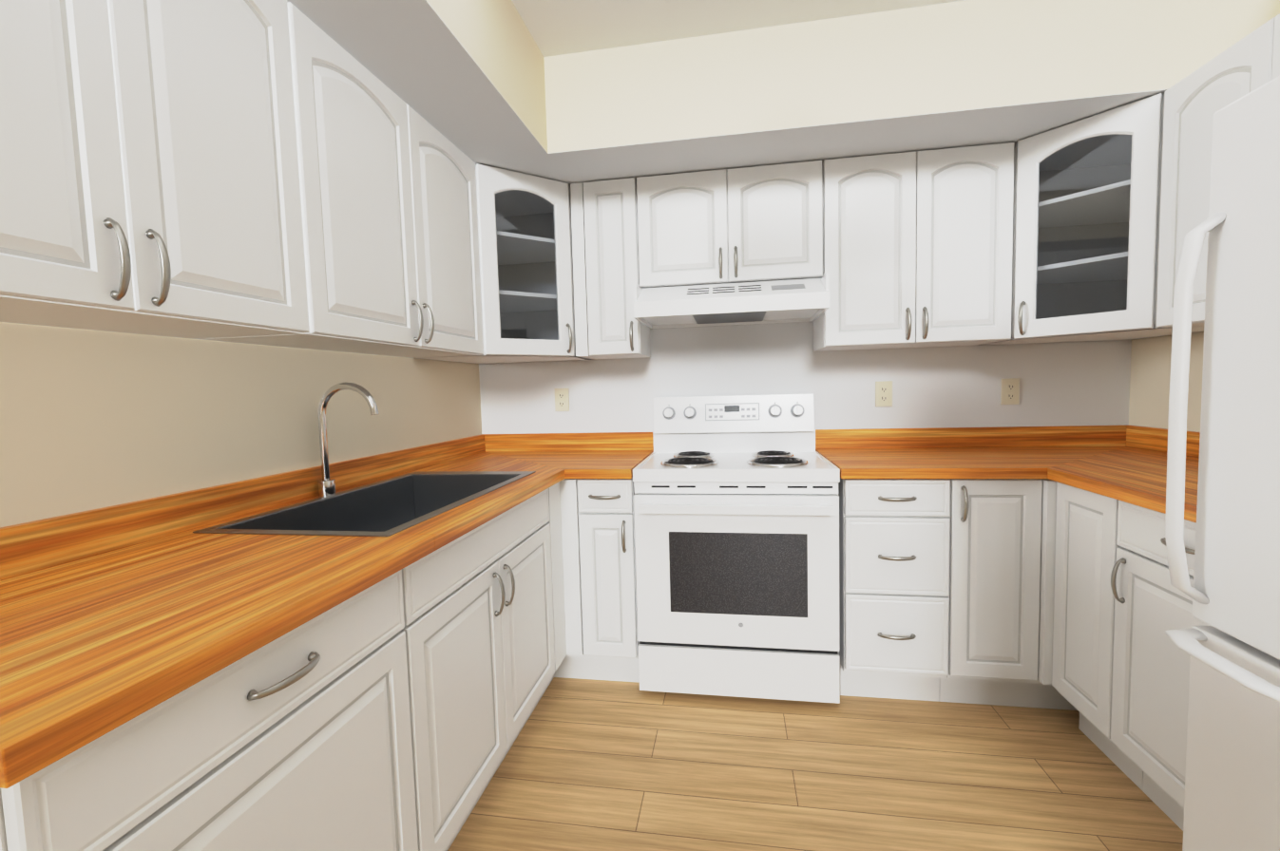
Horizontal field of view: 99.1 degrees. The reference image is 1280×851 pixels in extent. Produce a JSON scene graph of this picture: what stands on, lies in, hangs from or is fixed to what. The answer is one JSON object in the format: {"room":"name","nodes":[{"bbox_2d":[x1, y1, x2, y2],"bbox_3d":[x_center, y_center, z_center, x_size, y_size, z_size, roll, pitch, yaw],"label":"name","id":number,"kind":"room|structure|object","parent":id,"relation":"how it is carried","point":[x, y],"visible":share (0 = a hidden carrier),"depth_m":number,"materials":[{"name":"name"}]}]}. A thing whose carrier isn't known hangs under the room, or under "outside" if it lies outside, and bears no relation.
{"room":"kitchen","nodes":[
{"label":"kitchen","id":0,"kind":"room"},
{"bbox_2d":[0,322,482,527],"bbox_3d":[-1.435,0.043,-0.329,0.120,2.480,6.500,-1,4,10],"label":"wall","id":1,"kind":"structure","parent":0,"point":[90,420],"depth_m":1.30,"materials":[{"name":"beige paint"}]},
{"bbox_2d":[0,0,323,343],"bbox_3d":[-1.006,-0.563,0.912,0.322,0.751,0.768,-1,4,10],"label":"upper cabinet","id":2,"kind":"object","parent":1,"relation":"attached to","point":[280,173],"depth_m":0.96,"materials":[{"name":"white wood"}]},
{"bbox_2d":[239,11,483,358],"bbox_3d":[-0.867,-0.623,1.739,0.322,0.751,0.914,-1,4,10],"label":"upper cabinet","id":3,"kind":"object","parent":1,"relation":"attached to","point":[397,237],"depth_m":1.58,"materials":[{"name":"white wood"}]},
{"bbox_2d":[286,0,547,161],"bbox_3d":[-1.150,-1.001,-0.768,0.620,0.354,5.880,-1,4,10],"label":"soffit","id":4,"kind":"object","parent":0,"point":[467,77],"depth_m":1.59,"materials":[{"name":"beige paint"}]},
{"bbox_2d":[511,0,965,57],"bbox_3d":[0.068,-1.269,-0.677,3.240,0.100,6.740,-1,4,10],"label":"ceiling","id":5,"kind":"structure","parent":0,"point":[555,28],"depth_m":1.86,"materials":[{"name":"white paint"}]},
{"bbox_2d":[478,321,1131,434],"bbox_3d":[0.651,-0.218,2.666,3.240,2.480,0.120,-1,4,10],"label":"wall","id":6,"kind":"structure","parent":0,"point":[1085,383],"depth_m":2.57,"materials":[{"name":"white paint"}]},
{"bbox_2d":[474,163,576,362],"bbox_3d":[-0.480,-0.673,2.303,0.317,0.749,0.318,-1,4,10],"label":"upper cabinet","id":7,"kind":"object","parent":6,"relation":"attached to","point":[525,221],"depth_m":2.38,"materials":[{"name":"white wood"}]},
{"bbox_2d":[554,388,569,411],"bbox_3d":[-0.399,-0.132,2.781,0.072,0.116,0.009,-1,4,10],"label":"electrical outlet","id":8,"kind":"object","parent":6,"relation":"attached to","point":[562,400],"visible":1,"depth_m":2.78,"materials":[{"name":"beige plastic"}]},
{"bbox_2d":[569,177,650,360],"bbox_3d":[-0.127,-0.697,2.534,0.291,0.751,0.322,-1,4,10],"label":"upper cabinet","id":9,"kind":"object","parent":6,"relation":"attached to","point":[607,328],"depth_m":2.38,"materials":[{"name":"white wood"}]},
{"bbox_2d":[630,160,820,287],"bbox_3d":[0.393,-0.849,2.436,0.768,0.464,0.322,-1,4,10],"label":"upper cabinet","id":10,"kind":"object","parent":6,"relation":"attached to","point":[753,223],"depth_m":2.28,"materials":[{"name":"white wood"}]},
{"bbox_2d":[633,272,829,329],"bbox_3d":[0.389,-0.537,2.383,0.765,0.148,0.472,-1,4,10],"label":"range hood","id":11,"kind":"object","parent":6,"relation":"attached to","point":[757,302],"visible":1,"depth_m":2.21,"materials":[{"name":"white metal"}]},
{"bbox_2d":[875,381,892,406],"bbox_3d":[1.128,-0.146,2.523,0.072,0.116,0.009,-1,4,10],"label":"electrical outlet","id":12,"kind":"object","parent":6,"relation":"attached to","point":[883,393],"visible":1,"depth_m":2.52,"materials":[{"name":"beige plastic"}]},
{"bbox_2d":[813,142,1029,351],"bbox_3d":[1.141,-0.718,2.319,0.737,0.751,0.322,-1,4,10],"label":"upper cabinet","id":13,"kind":"object","parent":6,"relation":"attached to","point":[917,248],"depth_m":2.17,"materials":[{"name":"white wood"}]},
{"bbox_2d":[1000,378,1019,404],"bbox_3d":[1.654,-0.152,2.434,0.072,0.116,0.009,-1,4,10],"label":"electrical outlet","id":14,"kind":"object","parent":6,"relation":"attached to","point":[1010,391],"visible":1,"depth_m":2.43,"materials":[{"name":"beige plastic"}]},
{"bbox_2d":[1010,93,1172,343],"bbox_3d":[1.585,-0.706,1.953,0.317,0.749,0.318,-1,4,10],"label":"upper cabinet","id":15,"kind":"object","parent":6,"relation":"attached to","point":[1052,236],"depth_m":2.06,"materials":[{"name":"white wood"}]},
{"bbox_2d":[447,677,1183,850],"bbox_3d":[0.138,1.284,-0.504,3.240,0.060,6.740,-1,4,10],"label":"floor","id":16,"kind":"structure","parent":0,"point":[588,765],"depth_m":1.68,"materials":[{"name":"brown wood"}]},
{"bbox_2d":[0,562,421,850],"bbox_3d":[-0.836,0.747,0.907,0.617,0.876,0.628,-1,4,10],"label":"base cabinet","id":17,"kind":"object","parent":16,"relation":"on","point":[391,712],"depth_m":0.81,"materials":[{"name":"white wood"}]},
{"bbox_2d":[410,523,562,850],"bbox_3d":[-0.706,0.780,1.672,0.617,0.700,0.912,-1,4,10],"label":"base cabinet","id":18,"kind":"object","parent":16,"relation":"on","point":[485,649],"depth_m":1.45,"materials":[{"name":"white wood"}]},
{"bbox_2d":[485,484,562,664],"bbox_3d":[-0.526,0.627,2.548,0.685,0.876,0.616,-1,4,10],"label":"base cabinet","id":19,"kind":"object","parent":16,"relation":"on","point":[540,508],"depth_m":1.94,"materials":[{"name":"white wood"}]},
{"bbox_2d":[554,477,639,683],"bbox_3d":[-0.112,0.620,2.477,0.291,0.876,0.616,-1,4,10],"label":"base cabinet","id":20,"kind":"object","parent":16,"relation":"on","point":[598,611],"depth_m":2.17,"materials":[{"name":"white wood"}]},
{"bbox_2d":[0,382,596,788],"bbox_3d":[-0.695,0.135,1.676,0.660,0.539,2.316,-1,4,10],"label":"countertop","id":21,"kind":"structure","parent":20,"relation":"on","point":[114,618],"depth_m":1.00,"materials":[{"name":"brown wood"}]},
{"bbox_2d":[570,432,653,478],"bbox_3d":[-0.106,0.120,2.425,0.250,0.128,0.645,-1,4,10],"label":"countertop","id":22,"kind":"structure","parent":20,"relation":"on","point":[602,455],"depth_m":2.59,"materials":[{"name":"brown wood"}]},
{"bbox_2d":[632,393,840,704],"bbox_3d":[0.402,0.465,2.334,0.762,1.176,0.688,-1,4,10],"label":"range","id":23,"kind":"object","parent":16,"relation":"on","point":[736,516],"visible":1,"depth_m":2.08,"materials":[{"name":"white metal"},{"name":"black glass"},{"name":"chrome"}]},
{"bbox_2d":[838,477,948,702],"bbox_3d":[0.986,0.603,2.291,0.361,0.876,0.617,-1,4,10],"label":"base cabinet","id":24,"kind":"object","parent":16,"relation":"on","point":[893,533],"depth_m":1.99,"materials":[{"name":"white wood"}]},
{"bbox_2d":[944,478,1047,707],"bbox_3d":[1.329,0.598,2.220,0.339,0.876,0.642,-1,4,10],"label":"base cabinet","id":25,"kind":"object","parent":16,"relation":"on","point":[1039,593],"depth_m":1.93,"materials":[{"name":"white wood"}]},
{"bbox_2d":[815,427,1041,478],"bbox_3d":[1.102,0.101,2.220,0.659,0.127,0.646,-1,4,10],"label":"countertop","id":26,"kind":"structure","parent":25,"relation":"on","point":[930,452],"depth_m":2.32,"materials":[{"name":"brown wood"}]},
{"bbox_2d":[1039,478,1115,757],"bbox_3d":[1.695,0.623,1.706,0.642,0.876,0.341,-1,4,10],"label":"base cabinet","id":27,"kind":"object","parent":16,"relation":"on","point":[1078,522],"depth_m":1.75,"materials":[{"name":"white wood"}]},
{"bbox_2d":[995,425,1200,522],"bbox_3d":[1.684,0.118,1.727,0.653,0.127,1.426,-1,4,10],"label":"countertop","id":28,"kind":"structure","parent":27,"relation":"on","point":[1127,464],"depth_m":1.96,"materials":[{"name":"brown wood"}]},
{"bbox_2d":[1108,499,1210,831],"bbox_3d":[1.638,0.652,1.296,0.617,0.876,0.489,-1,4,10],"label":"base cabinet","id":29,"kind":"object","parent":16,"relation":"on","point":[1149,675],"depth_m":1.46,"materials":[{"name":"white wood"}]},
{"bbox_2d":[1164,76,1279,850],"bbox_3d":[1.394,0.271,0.653,0.854,1.735,0.786,-1,4,10],"label":"refrigerator","id":30,"kind":"object","parent":16,"relation":"on","point":[1232,801],"visible":1,"depth_m":1.00,"materials":[{"name":"white metal"}]},
{"bbox_2d":[474,0,1279,185],"bbox_3d":[0.561,-1.252,2.230,3.000,0.354,0.620,-1,4,10],"label":"ceiling soffit","id":31,"kind":"structure","parent":0,"point":[959,74],"depth_m":1.90,"materials":[{"name":"beige paint"}]},
{"bbox_2d":[1128,331,1203,432],"bbox_3d":[1.641,-0.007,-0.851,0.120,2.480,6.500,-1,4,10],"label":"wall","id":32,"kind":"structure","parent":0,"point":[1150,379],"depth_m":2.21,"materials":[{"name":"beige paint"}]},
{"bbox_2d":[1156,13,1279,327],"bbox_3d":[1.782,-0.672,1.388,0.322,0.751,0.720,-1,4,10],"label":"upper cabinet","id":33,"kind":"object","parent":32,"relation":"attached to","point":[1195,101],"visible":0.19,"depth_m":1.61,"materials":[{"name":"white wood"}]}
]}

